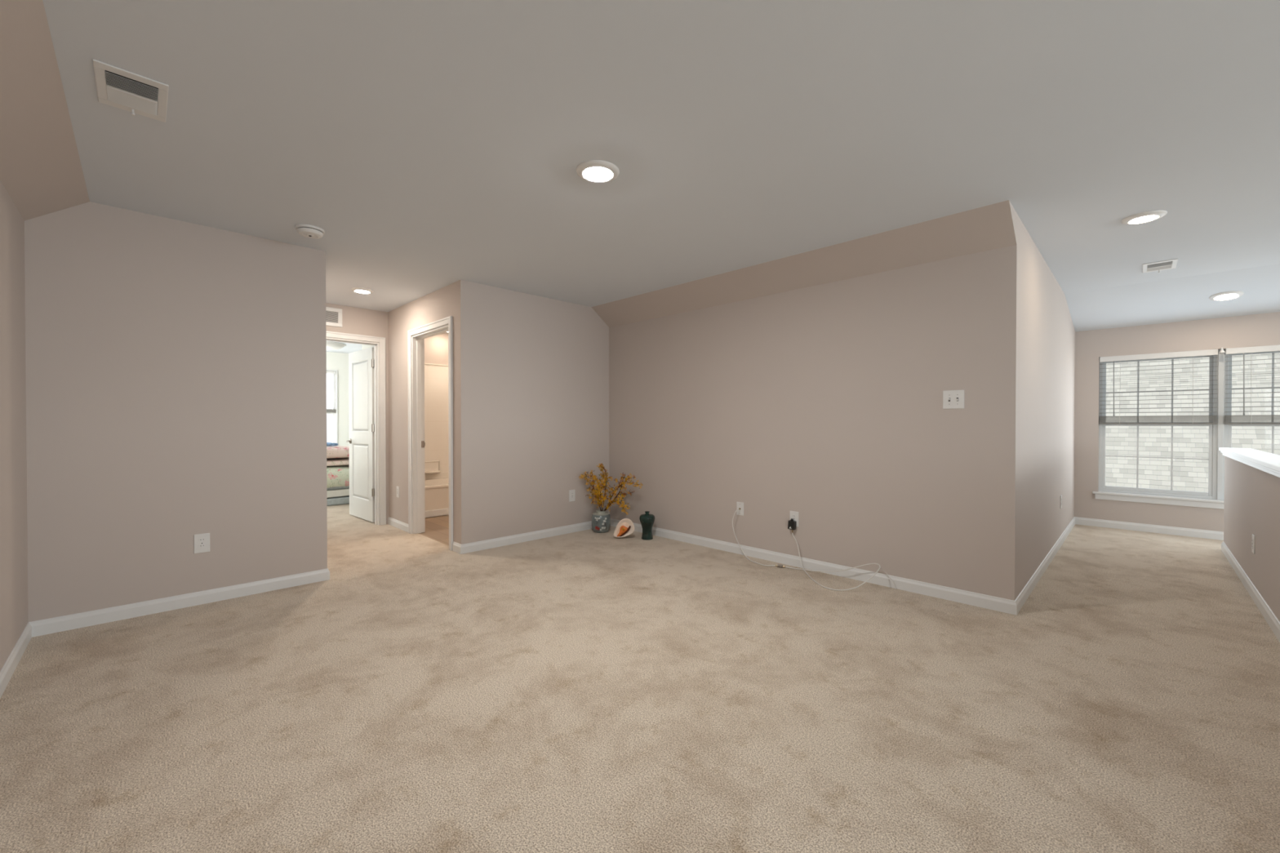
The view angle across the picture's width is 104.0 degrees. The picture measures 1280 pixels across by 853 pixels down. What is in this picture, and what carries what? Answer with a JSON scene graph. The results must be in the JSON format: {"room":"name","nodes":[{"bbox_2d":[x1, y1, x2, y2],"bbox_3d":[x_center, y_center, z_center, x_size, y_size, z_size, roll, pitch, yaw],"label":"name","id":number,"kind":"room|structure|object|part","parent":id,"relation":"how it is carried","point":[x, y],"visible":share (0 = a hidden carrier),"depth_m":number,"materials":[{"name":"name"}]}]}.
{"room":"upstairs loft room","nodes":[
{"label":"upstairs loft room","id":0,"kind":"room"},
{"bbox_2d":[0,0,89,671],"bbox_3d":[0.692,-0.040,-1.236,0.360,2.440,11.274,0,1,-45],"label":"wall","id":1,"kind":"structure","parent":0,"point":[42,174],"depth_m":2.29,"materials":[{"name":"paint"}]},
{"bbox_2d":[0,622,31,698],"bbox_3d":[0.654,1.139,-1.264,0.013,0.083,11.274,0,1,-45],"label":"baseboard","id":2,"kind":"structure","parent":1,"relation":"attached to","point":[12,661],"depth_m":2.37,"materials":[{"name":"paint"}]},
{"bbox_2d":[24,201,327,622],"bbox_3d":[-3.525,-0.080,3.824,1.537,2.440,1.846,0,1,-45],"label":"wall","id":3,"kind":"structure","parent":0,"point":[175,370],"depth_m":3.10,"materials":[{"name":"paint"}]},
{"bbox_2d":[29,568,329,637],"bbox_3d":[-2.822,1.103,3.222,1.430,0.083,0.013,0,1,-45],"label":"baseboard","id":4,"kind":"structure","parent":3,"relation":"attached to","point":[64,623],"depth_m":3.10,"materials":[{"name":"paint"}]},
{"bbox_2d":[193,533,209,553],"bbox_3d":[-2.823,0.753,3.221,0.078,0.122,0.008,0,1,-45],"label":"wall outlet","id":5,"kind":"object","parent":3,"relation":"attached to","point":[202,541],"visible":1,"depth_m":3.22,"materials":[{"name":"white plastic"}]},
{"bbox_2d":[198,542,205,548],"bbox_3d":[-2.822,0.767,3.219,0.034,0.035,0.003,0,1,-45],"label":"receptacle","id":6,"kind":"object","parent":5,"relation":"attached to","point":[201,545],"depth_m":3.22,"materials":[{"name":"white plastic"}]},
{"bbox_2d":[198,537,205,542],"bbox_3d":[-2.822,0.733,3.219,0.034,0.025,0.003,0,1,-45],"label":"receptacle","id":7,"kind":"object","parent":5,"relation":"attached to","point":[200,540],"depth_m":3.22,"materials":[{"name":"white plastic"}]},
{"bbox_2d":[326,351,349,446],"bbox_3d":[-5.889,-0.120,8.759,5.163,2.440,0.120,0,1,-45],"label":"wall","id":8,"kind":"structure","parent":0,"point":[339,362],"depth_m":9.12,"materials":[{"name":"paint"}]},
{"bbox_2d":[326,369,337,443],"bbox_3d":[-5.920,-0.259,8.691,1.200,1.520,0.130,0,1,-45],"label":"window","id":9,"kind":"structure","parent":8,"relation":"in","point":[333,414],"depth_m":9.05,"materials":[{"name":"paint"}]},
{"bbox_2d":[326,370,335,412],"bbox_3d":[-5.904,-0.621,8.673,1.080,0.745,0.042,0,1,-45],"label":"window blind","id":10,"kind":"object","parent":9,"relation":"attached to","point":[331,380],"visible":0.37,"depth_m":9.01,"materials":[{"name":"white plastic"}]},
{"bbox_3d":[-5.905,-0.279,8.677,1.080,0.060,0.038,0,1,-45],"label":"rail","id":11,"kind":"part","parent":10,"relation":"part of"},
{"bbox_2d":[325,302,388,524],"bbox_3d":[-3.350,-0.093,5.387,1.160,2.440,0.120,0,1,-45],"label":"wall","id":12,"kind":"structure","parent":0,"point":[357,321],"depth_m":5.62,"materials":[{"name":"paint"}]},
{"bbox_2d":[325,306,342,327],"bbox_3d":[-3.377,-1.172,5.258,0.430,0.196,0.012,0,1,-45],"label":"air vent","id":13,"kind":"object","parent":12,"relation":"in","point":[333,315],"visible":0.44,"depth_m":5.35,"materials":[{"name":"metal"}]},
{"bbox_2d":[326,331,386,525],"bbox_3d":[-3.291,0.057,5.433,0.943,2.140,0.144,0,1,-45],"label":"trim","id":14,"kind":"structure","parent":12,"relation":"attached to","point":[380,347],"depth_m":5.69,"materials":[{"name":"paint"}]},
{"bbox_3d":[-2.935,0.055,5.702,0.060,2.140,0.022,0,1,-45],"label":"casing leg","id":15,"kind":"part","parent":14,"relation":"part of","materials":[{"name":"paint"}]},
{"bbox_2d":[346,346,374,522],"bbox_3d":[-3.379,0.095,6.026,0.821,2.030,0.092,0,1,42],"label":"door","id":16,"kind":"structure","parent":12,"relation":"in","point":[361,362],"depth_m":6.01,"materials":[{"name":"paint"}]},
{"bbox_3d":[-3.386,-0.365,6.048,0.539,0.860,0.006,0,1,42],"label":"panel","id":17,"kind":"part","parent":16,"relation":"part of","materials":[{"name":"paint"}]},
{"bbox_3d":[-3.386,0.540,6.056,0.539,0.670,0.006,0,1,42],"label":"panel","id":18,"kind":"part","parent":16,"relation":"part of","materials":[{"name":"paint"}]},
{"bbox_2d":[362,344,373,349],"bbox_3d":[-3.075,-0.107,7.218,2.604,2.440,6.552,0,0,6],"label":"wall","id":19,"kind":"structure","parent":0,"point":[364,346],"depth_m":6.33,"materials":[{"name":"paint"}]},
{"bbox_2d":[424,363,448,479],"bbox_3d":[-2.815,-0.071,7.019,1.570,1.600,0.300,0,1,-45],"label":"tub surround","id":20,"kind":"object","parent":19,"relation":"attached to","point":[436,375],"visible":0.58,"depth_m":6.99,"materials":[{"name":"plastic"}]},
{"bbox_2d":[424,460,440,473],"bbox_3d":[-2.918,0.605,6.922,0.300,0.250,0.300,0,1,-45],"label":"soap shelf","id":21,"kind":"object","parent":20,"relation":"attached to","point":[430,466],"depth_m":6.94,"materials":[{"name":"ceramic"}]},
{"bbox_2d":[424,333,448,364],"bbox_3d":[-1.754,-0.099,6.241,2.066,2.440,2.766,0,1,-45],"label":"wall","id":22,"kind":"structure","parent":0,"point":[436,347],"depth_m":7.01,"materials":[{"name":"paint"}]},
{"bbox_2d":[387,280,608,544],"bbox_3d":[-1.624,-0.096,5.805,1.874,2.440,1.966,0,1,-45],"label":"wall","id":23,"kind":"structure","parent":0,"point":[531,372],"depth_m":4.96,"materials":[{"name":"paint"}]},
{"bbox_2d":[387,516,408,532],"bbox_3d":[-2.673,1.085,5.530,0.013,0.083,0.648,0,1,-45],"label":"baseboard","id":24,"kind":"structure","parent":23,"relation":"attached to","point":[400,525],"depth_m":5.52,"materials":[{"name":"paint"}]},
{"bbox_2d":[396,486,399,497],"bbox_3d":[-2.688,0.726,5.546,0.008,0.122,0.078,0,1,-45],"label":"wall outlet","id":25,"kind":"object","parent":23,"relation":"attached to","point":[397,487],"visible":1,"depth_m":5.54,"materials":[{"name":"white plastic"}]},
{"bbox_2d":[407,315,453,551],"bbox_3d":[-2.035,0.061,4.963,0.144,2.140,1.030,0,1,-45],"label":"trim","id":26,"kind":"structure","parent":23,"relation":"attached to","point":[416,480],"depth_m":5.25,"materials":[{"name":"paint"}]},
{"bbox_3d":[-2.421,0.058,5.262,0.022,2.140,0.061,0,1,-45],"label":"casing leg","id":27,"kind":"part","parent":26,"relation":"part of","materials":[{"name":"paint"}]},
{"bbox_3d":[-2.302,0.188,5.306,0.038,0.070,0.010,0,1,-45],"label":"strike plate","id":28,"kind":"part","parent":26,"relation":"part of","materials":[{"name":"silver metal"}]},
{"bbox_3d":[-1.736,0.064,4.577,0.022,2.140,0.061,0,1,-45],"label":"casing leg","id":29,"kind":"part","parent":26,"relation":"part of","materials":[{"name":"paint"}]},
{"bbox_2d":[452,541,461,554],"bbox_3d":[-1.648,1.093,4.502,0.013,0.083,0.167,0,1,-45],"label":"baseboard","id":30,"kind":"structure","parent":23,"relation":"attached to","point":[455,546],"depth_m":4.50,"materials":[{"name":"paint"}]},
{"bbox_2d":[460,520,591,554],"bbox_3d":[-0.972,1.089,5.067,1.767,0.083,0.013,0,1,-45],"label":"baseboard","id":31,"kind":"structure","parent":23,"relation":"attached to","point":[515,539],"depth_m":4.88,"materials":[{"name":"paint"}]},
{"bbox_2d":[568,489,575,502],"bbox_3d":[-0.722,0.736,5.318,0.078,0.122,0.008,0,1,-45],"label":"wall outlet","id":32,"kind":"object","parent":23,"relation":"attached to","point":[571,492],"visible":1,"depth_m":5.31,"materials":[{"name":"white plastic"}]},
{"bbox_2d":[0,503,1279,852],"bbox_3d":[1.390,1.201,3.713,8.326,0.120,17.520,0,1,-45],"label":"floor","id":33,"kind":"structure","parent":0,"point":[587,691],"depth_m":2.02,"materials":[{"name":"carpet"}]},
{"bbox_2d":[326,485,349,506],"bbox_3d":[-4.842,0.868,7.833,2.200,0.480,1.880,0,1,-45],"label":"bed","id":34,"kind":"object","parent":33,"relation":"on","point":[336,495],"visible":0.06,"depth_m":7.08,"materials":[{"name":"white wood"}]},
{"bbox_2d":[326,465,349,488],"bbox_3d":[-4.718,0.715,7.709,2.204,0.296,1.630,0,1,-45],"label":"comforter","id":35,"kind":"object","parent":34,"relation":"on","point":[338,475],"visible":0.12,"depth_m":7.06,"materials":[{"name":"green fabric"}]},
{"bbox_2d":[326,457,349,466],"bbox_3d":[-4.597,0.513,7.287,0.880,0.102,0.704,0,1,-45],"label":"quilt","id":36,"kind":"object","parent":35,"relation":"on","point":[331,461],"visible":0.27,"depth_m":7.15,"materials":[{"name":"beige fabric"}]},
{"bbox_2d":[326,445,349,458],"bbox_3d":[-4.583,0.375,7.279,0.930,0.160,0.711,0,1,-45],"label":"quilt","id":37,"kind":"object","parent":36,"relation":"on","point":[336,451],"visible":0.27,"depth_m":7.11,"materials":[{"name":"fabric"}]},
{"bbox_2d":[326,442,337,446],"bbox_3d":[-4.672,0.258,7.106,0.620,0.060,0.347,0,1,-45],"label":"folded garment","id":38,"kind":"object","parent":37,"relation":"on","point":[328,444],"visible":0.2,"depth_m":7.15,"materials":[{"name":"blue fabric"}]},
{"bbox_3d":[-4.846,0.758,7.836,2.200,0.261,1.870,0,1,-45],"label":"mattress","id":39,"kind":"part","parent":34,"relation":"part of","materials":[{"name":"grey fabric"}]},
{"bbox_2d":[425,477,448,517],"bbox_3d":[-2.553,0.924,6.757,1.580,0.385,0.778,0,1,-45],"label":"bathtub","id":40,"kind":"object","parent":33,"relation":"on","point":[437,491],"visible":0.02,"depth_m":6.26,"materials":[{"name":"ceramic"}]},
{"bbox_2d":[591,509,610,533],"bbox_3d":[-0.418,1.014,5.361,0.203,0.226,0.206,0,0,0],"label":"ceramic vase","id":41,"kind":"object","parent":33,"relation":"on","point":[601,520],"visible":0.99,"depth_m":5.28,"materials":[{"name":"grey ceramic"}]},
{"bbox_2d":[578,470,603,511],"bbox_3d":[-0.529,0.688,5.325,0.255,0.461,0.128,0,0,-22],"label":"branch","id":42,"kind":"object","parent":41,"relation":"in","point":[582,476],"visible":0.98,"depth_m":5.33,"materials":[{"name":"yellow plant"}]},
{"bbox_2d":[591,475,609,510],"bbox_3d":[-0.415,0.716,5.317,0.205,0.406,0.138,0,1,-24],"label":"branch","id":43,"kind":"object","parent":41,"relation":"in","point":[600,495],"visible":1,"depth_m":5.30,"materials":[{"name":"yellow plant"}]},
{"bbox_2d":[596,463,613,511],"bbox_3d":[-0.380,0.655,5.353,0.143,0.526,0.116,0,1,-39],"label":"branch","id":44,"kind":"object","parent":41,"relation":"in","point":[601,465],"visible":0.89,"depth_m":5.36,"materials":[{"name":"yellow plant"}]},
{"bbox_2d":[604,490,630,515],"bbox_3d":[-0.249,0.791,5.240,0.350,0.260,0.136,0,0,23],"label":"branch","id":45,"kind":"object","parent":41,"relation":"in","point":[621,495],"visible":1,"depth_m":5.20,"materials":[{"name":"yellow plant"}]},
{"bbox_2d":[604,472,634,511],"bbox_3d":[-0.230,0.699,5.246,0.399,0.446,0.102,0,1,31],"label":"branch","id":46,"kind":"object","parent":41,"relation":"in","point":[623,475],"visible":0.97,"depth_m":5.23,"materials":[{"name":"yellow plant"}]},
{"bbox_2d":[604,473,642,510],"bbox_3d":[-0.182,0.700,5.224,0.510,0.442,0.107,0,1,31],"label":"branch","id":47,"kind":"object","parent":41,"relation":"in","point":[628,477],"visible":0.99,"depth_m":5.21,"materials":[{"name":"yellow plant"}]},
{"bbox_2d":[613,518,634,537],"bbox_3d":[-0.160,1.021,5.080,0.213,0.192,0.143,0,0,0],"label":"seashell","id":48,"kind":"object","parent":33,"relation":"on","point":[624,527],"visible":1,"depth_m":5.02,"materials":[{"name":"white"}]},
{"bbox_2d":[639,511,654,539],"bbox_3d":[0.073,0.994,5.032,0.158,0.273,0.158,0,0,0],"label":"vase","id":49,"kind":"object","parent":33,"relation":"on","point":[646,520],"visible":1,"depth_m":4.98,"materials":[{"name":"ceramic"}]},
{"bbox_2d":[732,508,775,566],"bbox_3d":[0.955,0.931,4.232,0.080,0.407,0.477,0,1,-31],"label":"cable","id":50,"kind":"object","parent":33,"relation":"on","point":[738,508],"visible":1,"depth_m":4.36,"materials":[{"name":"white plastic"}]},
{"bbox_2d":[774,564,785,568],"bbox_3d":[1.134,1.128,4.036,0.082,0.017,0.034,0,1,31],"label":"splitter","id":51,"kind":"object","parent":33,"relation":"on","point":[778,565],"visible":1,"depth_m":4.03,"materials":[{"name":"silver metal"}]},
{"bbox_2d":[785,532,880,591],"bbox_3d":[1.356,1.002,3.701,0.312,0.277,0.739,0,1,-41],"label":"cable","id":52,"kind":"object","parent":33,"relation":"on","point":[792,532],"visible":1,"depth_m":3.67,"materials":[{"name":"white plastic"}]},
{"bbox_2d":[42,0,1279,353],"bbox_3d":[1.355,-1.222,3.673,8.406,0.354,17.700,0,1,-45],"label":"ceiling","id":53,"kind":"structure","parent":0,"point":[433,145],"depth_m":2.21,"materials":[{"name":"paint"}]},
{"bbox_2d":[92,58,168,122],"bbox_3d":[-1.954,-1.271,1.925,0.194,0.027,0.324,0,1,-45],"label":"ceiling vent","id":54,"kind":"object","parent":53,"relation":"in","point":[117,87],"visible":1,"depth_m":1.91,"materials":[{"name":"metal"}]},
{"bbox_2d":[295,224,324,238],"bbox_3d":[-2.164,-1.272,3.277,0.162,0.048,0.162,0,1,-45],"label":"smoke detector","id":55,"kind":"object","parent":53,"relation":"attached to","point":[309,231],"visible":1,"depth_m":3.24,"materials":[{"name":"white plastic"}]},
{"bbox_2d":[326,341,346,350],"bbox_3d":[-5.139,-1.291,8.000,0.750,0.085,0.750,0,1,-45],"label":"flush ceiling light","id":56,"kind":"object","parent":53,"relation":"attached to","point":[331,345],"visible":0.34,"depth_m":7.95,"materials":[{"name":"white glass"}]},
{"bbox_2d":[351,287,373,293],"bbox_3d":[-2.663,-1.296,4.792,0.188,0.024,0.188,0,1,-45],"label":"recessed light","id":57,"kind":"object","parent":53,"relation":"in","point":[359,290],"visible":1,"depth_m":4.75,"materials":[{"name":"white plastic"}]},
{"bbox_2d":[576,160,619,182],"bbox_3d":[-0.213,-1.278,2.525,0.218,0.024,0.218,0,1,-45],"label":"recessed light","id":58,"kind":"object","parent":53,"relation":"in","point":[592,171],"visible":1,"depth_m":2.49,"materials":[{"name":"white plastic"}]},
{"bbox_2d":[1120,209,1167,224],"bbox_3d":[3.111,-1.282,3.087,0.203,0.024,0.203,0,1,-45],"label":"recessed light","id":59,"kind":"object","parent":53,"relation":"in","point":[1147,216],"visible":1,"depth_m":3.06,"materials":[{"name":"white plastic"}]},
{"bbox_2d":[1142,258,1177,273],"bbox_3d":[4.208,-1.288,4.048,0.324,0.027,0.194,0,1,-45],"label":"ceiling vent","id":60,"kind":"object","parent":53,"relation":"in","point":[1170,264],"visible":1,"depth_m":4.03,"materials":[{"name":"metal"}]},
{"bbox_2d":[1208,290,1244,301],"bbox_3d":[5.354,-1.190,4.563,0.204,0.051,0.207,0,1,-28],"label":"recessed light","id":61,"kind":"object","parent":53,"relation":"in","point":[1226,295],"visible":1,"depth_m":4.54,"materials":[{"name":"white plastic"}]},
{"bbox_2d":[591,200,1022,600],"bbox_3d":[0.952,-0.085,4.433,0.590,2.440,3.856,0,1,-45],"label":"wall","id":62,"kind":"structure","parent":0,"point":[811,384],"depth_m":3.76,"materials":[{"name":"paint"}]},
{"bbox_2d":[736,502,743,515],"bbox_3d":[0.886,0.731,4.439,0.020,0.116,0.074,0,1,-45],"label":"outlet","id":63,"kind":"object","parent":62,"relation":"attached to","point":[740,505],"visible":1,"depth_m":4.44,"materials":[{"name":"white plastic"}]},
{"bbox_2d":[790,511,798,526],"bbox_3d":[1.257,0.753,4.075,0.008,0.122,0.078,0,1,-45],"label":"wall outlet","id":64,"kind":"object","parent":62,"relation":"attached to","point":[794,515],"visible":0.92,"depth_m":4.07,"materials":[{"name":"white plastic"}]},
{"bbox_2d":[787,518,795,532],"bbox_3d":[1.236,0.805,4.062,0.040,0.112,0.058,0,1,-45],"label":"power adapter","id":65,"kind":"object","parent":64,"relation":"attached to","point":[791,524],"visible":1,"depth_m":4.05,"materials":[{"name":"black plastic"}]},
{"bbox_2d":[610,518,1017,615],"bbox_3d":[0.968,1.094,4.364,0.013,0.083,3.749,0,1,-45],"label":"baseboard","id":66,"kind":"structure","parent":62,"relation":"attached to","point":[991,602],"depth_m":3.72,"materials":[{"name":"paint"}]},
{"bbox_2d":[942,390,964,408],"bbox_3d":[2.048,-0.177,3.267,0.019,0.121,0.122,0,1,-45],"label":"light switch","id":67,"kind":"object","parent":62,"relation":"attached to","point":[952,399],"visible":1,"depth_m":3.27,"materials":[{"name":"white plastic"}]},
{"bbox_2d":[1021,224,1075,591],"bbox_3d":[3.688,-0.086,4.524,3.613,2.440,0.120,0,1,-45],"label":"wall","id":68,"kind":"structure","parent":0,"point":[1048,356],"depth_m":3.95,"materials":[{"name":"paint"}]},
{"bbox_2d":[1014,516,1075,613],"bbox_3d":[3.648,1.094,4.400,3.858,0.083,0.013,0,1,-45],"label":"baseboard","id":69,"kind":"structure","parent":68,"relation":"attached to","point":[1032,583],"depth_m":3.81,"materials":[{"name":"paint"}]},
{"bbox_2d":[1060,494,1062,508],"bbox_3d":[4.040,0.722,4.791,0.078,0.122,0.008,0,1,-45],"label":"wall outlet","id":70,"kind":"object","parent":68,"relation":"attached to","point":[1061,495],"visible":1,"depth_m":4.77,"materials":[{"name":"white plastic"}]},
{"bbox_2d":[1074,311,1279,532],"bbox_3d":[7.724,-0.075,3.143,0.150,2.440,7.778,0,1,-45],"label":"wall","id":71,"kind":"structure","parent":0,"point":[1261,329],"depth_m":5.40,"materials":[{"name":"paint"}]},
{"bbox_2d":[1074,516,1223,540],"bbox_3d":[7.667,1.104,3.094,0.013,0.083,7.538,0,1,-45],"label":"baseboard","id":72,"kind":"structure","parent":71,"relation":"attached to","point":[1206,534],"depth_m":5.31,"materials":[{"name":"paint"}]},
{"bbox_2d":[1098,355,1217,499],"bbox_3d":[5.542,-0.021,5.380,0.070,1.513,0.883,0,1,-45],"label":"window","id":73,"kind":"structure","parent":71,"relation":"in","point":[1211,494],"depth_m":5.29,"materials":[{"name":"plastic"}]},
{"bbox_3d":[5.532,0.334,5.372,0.028,0.747,0.823,0,1,-45],"label":"sash","id":74,"kind":"part","parent":73,"relation":"part of","materials":[{"name":"plastic"}]},
{"bbox_3d":[5.553,-0.379,5.387,0.026,0.738,0.823,0,1,-45],"label":"sash","id":75,"kind":"part","parent":73,"relation":"part of","materials":[{"name":"plastic"}]},
{"bbox_2d":[1099,349,1217,424],"bbox_3d":[5.486,-0.401,5.321,0.070,0.752,0.871,0,1,-45],"label":"window blind","id":76,"kind":"object","parent":73,"relation":"attached to","point":[1208,352],"visible":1,"depth_m":5.28,"materials":[{"name":"white plastic"}]},
{"bbox_3d":[5.491,-0.032,5.329,0.050,0.014,0.871,0,1,-45],"label":"rail","id":77,"kind":"part","parent":76,"relation":"part of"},
{"bbox_3d":[5.682,-0.377,5.135,0.053,0.697,0.002,0,1,-45],"label":"ladder cord","id":78,"kind":"part","parent":76,"relation":"part of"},
{"bbox_2d":[1092,491,1224,509],"bbox_3d":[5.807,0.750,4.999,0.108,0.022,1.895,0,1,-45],"label":"trim","id":79,"kind":"structure","parent":71,"relation":"attached to","point":[1093,492],"depth_m":5.26,"materials":[{"name":"paint"}]},
{"bbox_2d":[1217,349,1224,500],"bbox_3d":[5.863,-0.018,5.049,0.088,1.513,0.038,0,1,-45],"label":"trim","id":80,"kind":"structure","parent":71,"relation":"attached to","point":[1220,356],"depth_m":5.02,"materials":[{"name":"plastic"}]},
{"bbox_2d":[1222,349,1279,500],"bbox_3d":[6.193,-0.016,4.727,0.070,1.513,0.884,0,1,-45],"label":"window","id":81,"kind":"structure","parent":71,"relation":"in","point":[1227,370],"depth_m":5.00,"materials":[{"name":"plastic"}]},
{"bbox_3d":[6.193,-0.016,4.727,0.070,1.513,0.884,0,1,-45],"label":"frame","id":82,"kind":"part","parent":81,"relation":"part of","materials":[{"name":"plastic"}]},
{"bbox_2d":[1224,344,1279,424],"bbox_3d":[6.137,-0.396,4.668,0.070,0.752,0.872,0,1,-45],"label":"window blind","id":83,"kind":"object","parent":81,"relation":"attached to","point":[1263,419],"visible":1,"depth_m":4.85,"materials":[{"name":"white plastic"}]},
{"bbox_3d":[5.951,-0.375,4.865,0.053,0.697,0.002,0,1,-45],"label":"ladder cord","id":84,"kind":"part","parent":83,"relation":"part of","materials":[{"name":"white fabric"}]},
{"bbox_3d":[6.142,-0.027,4.676,0.050,0.014,0.872,0,1,-45],"label":"rail","id":85,"kind":"part","parent":83,"relation":"part of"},
{"bbox_3d":[6.204,-0.373,4.735,0.026,0.738,0.824,0,1,-45],"label":"sash","id":86,"kind":"part","parent":81,"relation":"part of","materials":[{"name":"plastic"}]},
{"bbox_3d":[6.183,0.339,4.720,0.028,0.747,0.824,0,1,-45],"label":"sash","id":87,"kind":"part","parent":81,"relation":"part of","materials":[{"name":"glass"}]},
{"bbox_2d":[1221,456,1279,642],"bbox_3d":[3.505,0.712,2.659,5.310,0.875,0.138,0,1,-45],"label":"wall","id":88,"kind":"structure","parent":0,"point":[1251,504],"depth_m":3.30,"materials":[{"name":"paint"}]},
{"bbox_2d":[1218,447,1279,477],"bbox_3d":[3.506,0.223,2.646,5.359,0.028,0.189,0,1,-45],"label":"trim","id":89,"kind":"structure","parent":88,"relation":"attached to","point":[1270,460],"depth_m":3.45,"materials":[{"name":"paint"}]},
{"bbox_2d":[1252,533,1254,554],"bbox_3d":[4.118,0.789,3.355,0.078,0.122,0.008,0,1,-45],"label":"wall outlet","id":90,"kind":"object","parent":88,"relation":"attached to","point":[1253,535],"visible":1,"depth_m":3.34,"materials":[{"name":"white plastic"}]},
{"label":"outside","id":91,"kind":"structure","parent":0,"visible":0},
{"bbox_2d":[1105,352,1279,497],"bbox_3d":[14.543,1.423,11.980,15.504,10.504,16.000,0,1,-45],"label":"neighbor house","id":92,"kind":"structure","parent":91,"point":[1188,442],"depth_m":10.81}
]}

